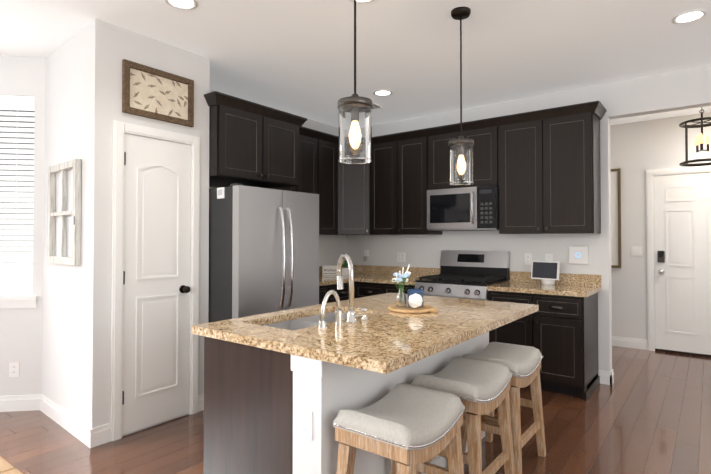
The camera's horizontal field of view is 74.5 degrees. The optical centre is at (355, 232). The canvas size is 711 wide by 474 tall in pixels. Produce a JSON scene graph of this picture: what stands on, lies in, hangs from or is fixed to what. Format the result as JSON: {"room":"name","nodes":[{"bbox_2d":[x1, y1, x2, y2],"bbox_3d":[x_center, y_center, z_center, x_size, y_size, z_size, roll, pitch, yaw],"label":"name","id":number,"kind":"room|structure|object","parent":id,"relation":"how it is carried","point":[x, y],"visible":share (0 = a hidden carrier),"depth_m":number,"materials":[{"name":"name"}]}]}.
{"room":"kitchen","nodes":[
{"label":"kitchen","id":0,"kind":"room"},
{"bbox_2d":[0,55,44,395],"bbox_3d":[-3.266,0.002,3.662,1.600,2.780,0.150,0,-1,-8],"label":"wall","id":1,"kind":"structure","parent":0,"point":[21,336],"depth_m":3.68,"materials":[{"name":"paint"}]},
{"bbox_2d":[9,362,18,376],"bbox_3d":[-2.661,1.072,3.647,0.070,0.115,0.010,0,-1,-8],"label":"outlet","id":2,"kind":"object","parent":1,"relation":"attached to","point":[13,369],"visible":1,"depth_m":3.64,"materials":[{"name":"white plastic"}]},
{"bbox_2d":[0,110,37,307],"bbox_3d":[-3.131,-0.243,3.656,1.011,1.670,1.011,-1,-1,37],"label":"bay window","id":3,"kind":"structure","parent":1,"relation":"in","point":[17,164],"depth_m":3.79,"materials":[{"name":"white"}]},
{"bbox_2d":[0,95,34,295],"bbox_3d":[-3.131,-0.288,3.655,1.175,1.575,0.080,0,-1,-8],"label":"window blinds","id":4,"kind":"object","parent":3,"relation":"attached to","point":[15,276],"visible":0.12,"depth_m":3.71,"materials":[{"name":"white plastic"}]},
{"bbox_2d":[0,394,40,411],"bbox_3d":[-3.255,1.332,3.559,1.600,0.118,0.016,0,-1,-8],"label":"baseboard","id":5,"kind":"structure","parent":1,"relation":"attached to","point":[20,403],"depth_m":3.64,"materials":[{"name":"white wood"}]},
{"bbox_2d":[42,18,209,435],"bbox_3d":[-1.836,0.003,3.688,1.010,2.780,0.875,-1,-1,37],"label":"wall","id":6,"kind":"structure","parent":0,"point":[83,88],"depth_m":3.25,"materials":[{"name":"paint"}]},
{"bbox_2d":[47,159,81,264],"bbox_3d":[-2.089,-0.133,3.343,0.570,0.720,0.042,-1,-1,41],"label":"decor","id":7,"kind":"object","parent":6,"relation":"attached to","point":[75,165],"visible":1,"depth_m":3.33,"materials":[{"name":"white wood"}]},
{"bbox_2d":[40,394,106,447],"bbox_3d":[-2.076,1.328,3.336,1.027,0.118,0.090,-1,-1,37],"label":"baseboard","id":8,"kind":"structure","parent":6,"relation":"attached to","point":[84,433],"depth_m":3.17,"materials":[{"name":"white wood"}]},
{"bbox_2d":[110,120,199,440],"bbox_3d":[-1.394,0.322,3.358,0.083,2.132,0.660,-1,-1,37],"label":"pantry door","id":9,"kind":"structure","parent":6,"relation":"in","point":[155,279],"depth_m":3.34,"materials":[{"name":"white wood"}]},
{"bbox_2d":[122,59,193,126],"bbox_3d":[-1.416,-0.992,3.395,0.028,0.360,0.540,-1,-1,37],"label":"picture","id":10,"kind":"object","parent":6,"relation":"attached to","point":[153,93],"visible":1,"depth_m":3.37},
{"bbox_2d":[204,91,271,186],"bbox_3d":[-1.218,-0.762,4.115,0.748,0.642,0.524,-1,-1,37],"label":"upper cabinet","id":11,"kind":"object","parent":6,"relation":"attached to","point":[240,130],"depth_m":3.86,"materials":[{"name":"black wood"}]},
{"bbox_2d":[209,89,346,265],"bbox_3d":[-0.945,0.026,5.186,0.120,2.780,2.590,-1,-1,37],"label":"wall","id":12,"kind":"structure","parent":0,"point":[332,248],"depth_m":5.90,"materials":[{"name":"paint"}]},
{"bbox_2d":[217,108,303,189],"bbox_3d":[-0.979,-0.757,4.431,0.748,0.642,0.523,-1,-1,37],"label":"upper cabinet","id":13,"kind":"object","parent":12,"relation":"attached to","point":[287,129],"depth_m":4.30,"materials":[{"name":"black wood"}]},
{"bbox_2d":[284,187,303,192],"bbox_3d":[-0.851,-0.549,4.927,0.348,1.142,0.416,-1,-1,37],"label":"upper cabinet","id":14,"kind":"object","parent":12,"relation":"attached to","point":[297,189],"depth_m":4.93,"materials":[{"name":"black wood"}]},
{"bbox_2d":[304,127,315,192],"bbox_3d":[-0.659,-0.545,5.180,0.348,1.142,0.475,-1,-1,37],"label":"upper cabinet","id":15,"kind":"object","parent":12,"relation":"attached to","point":[309,135],"depth_m":5.11,"materials":[{"name":"black wood"}]},
{"bbox_2d":[316,130,335,234],"bbox_3d":[-0.436,-0.541,5.439,0.391,1.142,0.466,-1,-1,37],"label":"upper cabinet","id":16,"kind":"object","parent":12,"relation":"attached to","point":[325,142],"depth_m":5.33,"materials":[{"name":"black wood"}]},
{"bbox_2d":[319,265,342,272],"bbox_3d":[-0.603,0.468,5.509,0.020,0.104,1.648,-1,-1,37],"label":"backsplash","id":17,"kind":"structure","parent":12,"relation":"attached to","point":[320,267],"depth_m":5.74,"materials":[{"name":"beige stone"}]},
{"bbox_2d":[0,346,710,473],"bbox_3d":[-0.003,1.395,1.872,9.000,0.060,11.000,-1,-1,37],"label":"floor","id":18,"kind":"structure","parent":0,"point":[647,412],"depth_m":3.17,"materials":[{"name":"brown wood"}]},
{"bbox_2d":[0,456,22,473],"bbox_3d":[-1.861,0.976,1.282,1.960,0.760,1.045,-1,-1,37],"label":"dining table","id":19,"kind":"object","parent":18,"relation":"on","point":[6,467],"visible":1,"depth_m":1.18,"materials":[{"name":"brown wood"}]},
{"bbox_2d":[208,183,318,322],"bbox_3d":[-0.961,0.509,4.144,1.045,1.742,0.919,-1,-1,37],"label":"fridge","id":20,"kind":"object","parent":18,"relation":"on","point":[263,250],"visible":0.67,"depth_m":3.72,"materials":[{"name":"grey metal"}]},
{"bbox_2d":[319,285,322,303],"bbox_3d":[-0.669,0.981,4.910,0.630,0.860,0.567,-1,-1,37],"label":"base cabinet","id":21,"kind":"object","parent":18,"relation":"on","point":[320,286],"depth_m":4.82,"materials":[{"name":"black wood"}]},
{"bbox_2d":[323,281,358,302],"bbox_3d":[-0.383,0.986,5.244,0.682,0.860,0.571,-1,-1,37],"label":"base cabinet","id":22,"kind":"object","parent":18,"relation":"on","point":[343,294],"depth_m":5.07,"materials":[{"name":"black wood"}]},
{"bbox_2d":[191,309,492,473],"bbox_3d":[0.066,0.950,2.820,0.860,0.860,1.796,-1,-1,37],"label":"kitchen island","id":23,"kind":"object","parent":18,"relation":"on","point":[267,376],"depth_m":2.11,"materials":[{"name":"brown wood"}]},
{"bbox_2d":[299,408,312,440],"bbox_3d":[-0.204,0.785,1.914,0.070,0.115,0.010,-1,-1,37],"label":"outlet","id":24,"kind":"object","parent":23,"relation":"attached to","point":[305,423],"visible":1,"depth_m":1.91,"materials":[{"name":"white plastic"}]},
{"bbox_2d":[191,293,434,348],"bbox_3d":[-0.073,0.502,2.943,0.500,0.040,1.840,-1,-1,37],"label":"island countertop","id":25,"kind":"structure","parent":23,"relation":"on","point":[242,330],"depth_m":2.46,"materials":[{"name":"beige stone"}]},
{"bbox_2d":[259,297,538,376],"bbox_3d":[0.395,0.496,2.588,0.675,0.040,1.840,-1,-1,37],"label":"island countertop","id":26,"kind":"structure","parent":23,"relation":"on","point":[386,341],"depth_m":2.16,"materials":[{"name":"beige stone"}]},
{"bbox_2d":[388,304,437,312],"bbox_3d":[0.356,0.469,2.869,0.317,0.020,0.284,-1,-1,37],"label":"round tray","id":27,"kind":"object","parent":26,"relation":"on","point":[423,309],"visible":0.83,"depth_m":2.79,"materials":[{"name":"brown wood"}]},
{"bbox_2d":[391,264,411,306],"bbox_3d":[0.281,0.328,2.893,0.130,0.261,0.130,-1,-1,37],"label":"vase","id":28,"kind":"object","parent":27,"relation":"on","point":[399,280],"visible":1,"depth_m":2.88,"materials":[{"name":"clear glass"}]},
{"bbox_2d":[407,289,423,306],"bbox_3d":[0.372,0.408,2.901,0.101,0.102,0.101,-1,-1,37],"label":"candle jar","id":29,"kind":"object","parent":27,"relation":"on","point":[416,291],"visible":0.48,"depth_m":2.87,"materials":[{"name":"blue ceramic"}]},
{"bbox_2d":[408,293,422,307],"bbox_3d":[0.360,0.413,2.811,0.090,0.090,0.090,-1,-1,37],"label":"decorative ball","id":30,"kind":"object","parent":27,"relation":"on","point":[415,300],"visible":1,"depth_m":2.78,"materials":[{"name":"white"}]},
{"bbox_2d":[359,281,390,297],"bbox_3d":[0.348,0.988,5.384,0.458,0.860,0.685,-1,-1,37],"label":"base cabinet","id":31,"kind":"object","parent":18,"relation":"on","point":[366,288],"depth_m":5.14,"materials":[{"name":"black wood"}]},
{"bbox_2d":[319,273,382,284],"bbox_3d":[-0.357,0.537,5.322,0.638,0.040,1.648,-1,-1,37],"label":"countertop","id":32,"kind":"structure","parent":31,"relation":"on","point":[323,279],"depth_m":5.48,"materials":[{"name":"beige stone"}]},
{"bbox_2d":[322,266,336,274],"bbox_3d":[-0.313,0.465,5.672,0.180,0.115,0.042,0,-1,-13],"label":"block","id":33,"kind":"object","parent":32,"relation":"on","point":[329,271],"visible":0.92,"depth_m":5.65,"materials":[{"name":"white wood"}]},
{"bbox_2d":[342,261,348,274],"bbox_3d":[-0.120,0.437,5.763,0.136,0.173,0.130,-1,-1,37],"label":"plant pot","id":34,"kind":"object","parent":32,"relation":"on","point":[345,269],"visible":0.92,"depth_m":5.72,"materials":[{"name":"white ceramic"}]},
{"bbox_2d":[355,273,418,284],"bbox_3d":[0.504,0.537,5.303,0.757,0.040,0.638,-1,-1,37],"label":"countertop","id":35,"kind":"structure","parent":31,"relation":"on","point":[386,276],"depth_m":5.20,"materials":[{"name":"beige stone"}]},
{"bbox_2d":[333,383,464,473],"bbox_3d":[0.192,1.033,1.936,0.378,0.665,0.498,-1,-1,37],"label":"stool","id":36,"kind":"object","parent":18,"relation":"on","point":[405,428],"visible":1,"depth_m":1.84,"materials":[{"name":"beige fabric"}]},
{"bbox_2d":[391,281,414,293],"bbox_3d":[0.626,0.986,5.208,0.457,0.860,0.630,-1,-1,37],"label":"base cabinet","id":37,"kind":"object","parent":18,"relation":"on","point":[394,289],"depth_m":4.96,"materials":[{"name":"black wood"}]},
{"bbox_2d":[415,250,509,300],"bbox_3d":[1.083,0.805,4.799,0.761,1.210,0.697,-1,-1,37],"label":"range","id":38,"kind":"object","parent":18,"relation":"on","point":[468,274],"visible":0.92,"depth_m":4.83,"materials":[{"name":"silver metal"}]},
{"bbox_2d":[411,357,514,473],"bbox_3d":[0.558,1.041,2.418,0.378,0.665,0.498,-1,-1,37],"label":"stool","id":39,"kind":"object","parent":18,"relation":"on","point":[478,388],"visible":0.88,"depth_m":2.34,"materials":[{"name":"beige fabric"}]},
{"bbox_2d":[460,342,545,473],"bbox_3d":[0.881,1.047,2.820,0.378,0.665,0.498,-1,-1,37],"label":"stool","id":40,"kind":"object","parent":18,"relation":"on","point":[522,363],"visible":0.71,"depth_m":2.75,"materials":[{"name":"brown wood"}]},
{"bbox_2d":[487,289,542,389],"bbox_3d":[1.611,0.974,4.464,0.473,0.860,0.625,-1,-1,37],"label":"base cabinet","id":41,"kind":"object","parent":18,"relation":"on","point":[527,330],"depth_m":4.17,"materials":[{"name":"black wood"}]},
{"bbox_2d":[543,293,598,400],"bbox_3d":[1.886,0.971,4.256,0.474,0.860,0.625,-1,-1,37],"label":"base cabinet","id":42,"kind":"object","parent":18,"relation":"on","point":[559,329],"depth_m":3.99,"materials":[{"name":"black wood"}]},
{"bbox_2d":[487,281,600,296],"bbox_3d":[1.757,0.522,4.353,0.848,0.040,0.638,-1,-1,37],"label":"countertop","id":43,"kind":"structure","parent":42,"relation":"on","point":[511,286],"depth_m":4.23,"materials":[{"name":"beige stone"}]},
{"bbox_2d":[531,261,559,284],"bbox_3d":[1.841,0.392,4.517,0.274,0.225,0.165,-1,-1,37],"label":"smart display","id":44,"kind":"object","parent":43,"relation":"on","point":[546,272],"visible":1,"depth_m":4.47,"materials":[{"name":"white plastic"}]},
{"bbox_2d":[0,0,710,129],"bbox_3d":[-0.003,-1.445,1.916,9.000,0.060,11.000,-1,-1,37],"label":"ceiling","id":45,"kind":"structure","parent":0,"point":[295,57],"depth_m":3.47,"materials":[{"name":"paint"}]},
{"bbox_2d":[165,0,197,9],"bbox_3d":[-1.058,-1.395,2.841,0.190,0.010,0.190,-1,-1,37],"label":"recessed light","id":46,"kind":"object","parent":45,"relation":"in","point":[185,4],"visible":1,"depth_m":2.86,"materials":[{"name":"white"}]},
{"bbox_2d":[338,0,372,163],"bbox_3d":[-0.002,-0.864,2.107,0.158,1.094,0.158,-1,-1,37],"label":"pendant light","id":47,"kind":"object","parent":45,"relation":"hanging from","point":[354,104],"visible":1,"depth_m":2.09,"materials":[{"name":"clear glass"}]},
{"bbox_2d":[349,0,373,3],"bbox_3d":[0.038,-1.397,2.763,0.190,0.010,0.190,-1,-1,37],"label":"recessed light","id":48,"kind":"object","parent":45,"relation":"in","point":[362,1],"visible":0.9,"depth_m":2.83,"materials":[{"name":"white"}]},
{"bbox_2d":[372,102,381,108],"bbox_3d":[0.074,-1.358,5.044,0.300,0.016,0.300,-1,-1,37],"label":"ceiling vent","id":49,"kind":"object","parent":45,"relation":"in","point":[376,106],"visible":0.1,"depth_m":5.04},
{"bbox_2d":[373,90,391,95],"bbox_3d":[0.269,-1.368,4.607,0.190,0.010,0.190,-1,-1,37],"label":"recessed light","id":50,"kind":"object","parent":45,"relation":"in","point":[382,92],"visible":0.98,"depth_m":4.59,"materials":[{"name":"white"}]},
{"bbox_2d":[448,7,473,184],"bbox_3d":[0.667,-0.851,2.955,0.158,1.094,0.158,-1,-1,37],"label":"pendant light","id":51,"kind":"object","parent":45,"relation":"hanging from","point":[461,143],"visible":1,"depth_m":2.95,"materials":[{"name":"clear glass"}]},
{"bbox_2d":[671,9,706,23],"bbox_3d":[2.163,-1.392,3.034,0.190,0.010,0.190,-1,-1,37],"label":"recessed light","id":52,"kind":"object","parent":45,"relation":"in","point":[690,16],"visible":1,"depth_m":3.03,"materials":[{"name":"white"}]},
{"bbox_2d":[679,107,710,166],"bbox_3d":[3.464,-1.027,4.677,0.382,0.688,0.382,-1,-1,37],"label":"light","id":53,"kind":"object","parent":45,"relation":"hanging from","point":[699,140],"visible":1,"depth_m":4.67,"materials":[{"name":"brown metal"}]},
{"bbox_2d":[347,65,710,371],"bbox_3d":[2.663,0.010,4.151,7.120,2.780,0.120,-1,-1,37],"label":"wall","id":54,"kind":"structure","parent":0,"point":[423,251],"depth_m":4.54,"materials":[{"name":"paint"}]},
{"bbox_2d":[336,136,371,234],"bbox_3d":[-0.019,-0.540,5.498,0.372,1.142,0.371,-1,-1,37],"label":"upper cabinet","id":55,"kind":"object","parent":54,"relation":"attached to","point":[353,181],"depth_m":5.52,"materials":[{"name":"black wood"}]},
{"bbox_2d":[364,250,368,260],"bbox_3d":[0.133,0.298,5.958,0.060,0.140,0.050,-1,-1,37],"label":"wall-mounted unit","id":56,"kind":"object","parent":54,"relation":"attached to","point":[366,253],"visible":1,"depth_m":5.95,"materials":[{"name":"white plastic"}]},
{"bbox_2d":[372,132,403,234],"bbox_3d":[0.414,-0.540,5.542,0.504,1.142,0.391,-1,-1,37],"label":"upper cabinet","id":57,"kind":"object","parent":54,"relation":"attached to","point":[387,150],"depth_m":5.39,"materials":[{"name":"black wood"}]},
{"bbox_2d":[397,252,404,261],"bbox_3d":[0.552,0.303,5.665,0.116,0.115,0.010,-1,-1,37],"label":"outlet","id":58,"kind":"object","parent":54,"relation":"attached to","point":[400,256],"visible":1,"depth_m":5.67,"materials":[{"name":"white plastic"}]},
{"bbox_2d":[404,128,441,234],"bbox_3d":[0.734,-0.543,5.326,0.524,1.142,0.347,-1,-1,37],"label":"upper cabinet","id":59,"kind":"object","parent":54,"relation":"attached to","point":[419,153],"depth_m":5.15,"materials":[{"name":"black wood"}]},
{"bbox_2d":[432,123,467,188],"bbox_3d":[1.068,-0.785,5.077,0.454,0.666,0.347,-1,-1,37],"label":"upper cabinet","id":60,"kind":"object","parent":54,"relation":"attached to","point":[441,136],"depth_m":4.94,"materials":[{"name":"black wood"}]},
{"bbox_2d":[347,265,600,284],"bbox_3d":[1.089,0.464,5.248,2.993,0.104,0.020,-1,-1,37],"label":"backsplash","id":61,"kind":"structure","parent":54,"relation":"attached to","point":[564,278],"depth_m":4.82,"materials":[{"name":"beige stone"}]},
{"bbox_2d":[468,117,499,186],"bbox_3d":[1.328,-0.788,4.880,0.454,0.666,0.347,-1,-1,37],"label":"upper cabinet","id":62,"kind":"object","parent":54,"relation":"attached to","point":[485,133],"depth_m":4.68,"materials":[{"name":"black wood"}]},
{"bbox_2d":[427,185,498,230],"bbox_3d":[1.167,-0.233,4.921,0.746,0.434,0.448,-1,-1,37],"label":"microwave","id":63,"kind":"object","parent":62,"relation":"attached to","point":[466,209],"visible":1,"depth_m":4.75,"materials":[{"name":"silver metal"}]},
{"bbox_2d":[499,108,551,233],"bbox_3d":[1.675,-0.554,4.613,0.556,1.142,0.347,-1,-1,37],"label":"upper cabinet","id":64,"kind":"object","parent":54,"relation":"attached to","point":[541,169],"depth_m":4.44,"materials":[{"name":"black wood"}]},
{"bbox_2d":[525,253,531,264],"bbox_3d":[1.755,0.274,4.753,0.070,0.115,0.010,-1,-1,37],"label":"outlet","id":65,"kind":"object","parent":54,"relation":"attached to","point":[528,258],"visible":0.98,"depth_m":4.75,"materials":[{"name":"white plastic"}]},
{"bbox_2d":[545,254,552,260],"bbox_3d":[1.914,0.272,4.633,0.070,0.115,0.010,-1,-1,37],"label":"outlet","id":66,"kind":"object","parent":54,"relation":"attached to","point":[548,257],"visible":0.65,"depth_m":4.63,"materials":[{"name":"white plastic"}]},
{"bbox_2d":[552,101,603,233],"bbox_3d":[1.988,-0.558,4.376,0.487,1.142,0.347,-1,-1,37],"label":"upper cabinet","id":67,"kind":"object","parent":54,"relation":"attached to","point":[576,172],"depth_m":4.20,"materials":[{"name":"black wood"}]},
{"bbox_2d":[568,246,588,264],"bbox_3d":[2.123,0.218,4.458,0.176,0.176,0.036,-1,-1,37],"label":"thermostat","id":68,"kind":"object","parent":54,"relation":"attached to","point":[578,254],"visible":1,"depth_m":4.44,"materials":[{"name":"white plastic"}]},
{"bbox_2d":[610,112,710,347],"bbox_3d":[4.579,0.022,4.957,5.040,2.780,0.120,-1,-1,37],"label":"wall","id":69,"kind":"structure","parent":0,"point":[638,149],"depth_m":5.73,"materials":[{"name":"paint"}]},
{"bbox_2d":[611,168,620,267],"bbox_3d":[3.035,-0.171,6.035,0.680,1.240,0.030,-1,-1,37],"label":"framed picture","id":70,"kind":"object","parent":69,"relation":"attached to","point":[615,218],"visible":0.31,"depth_m":5.86,"materials":[{"name":"brown metal"}]},
{"bbox_2d":[612,336,647,349],"bbox_3d":[3.077,1.369,5.990,1.133,0.118,0.016,-1,-1,37],"label":"baseboard","id":71,"kind":"structure","parent":69,"relation":"attached to","point":[616,341],"depth_m":5.76,"materials":[{"name":"white wood"}]},
{"bbox_2d":[631,246,641,255],"bbox_3d":[3.445,0.234,5.731,0.116,0.115,0.010,-1,-1,37],"label":"light switch","id":72,"kind":"object","parent":69,"relation":"attached to","point":[636,251],"visible":1,"depth_m":5.73,"materials":[{"name":"white plastic"}]},
{"bbox_2d":[646,165,710,357],"bbox_3d":[3.931,0.331,5.314,1.063,2.174,0.083,-1,-1,37],"label":"front door","id":73,"kind":"structure","parent":69,"relation":"in","point":[678,210],"depth_m":5.46,"materials":[{"name":"white metal"}]}
]}

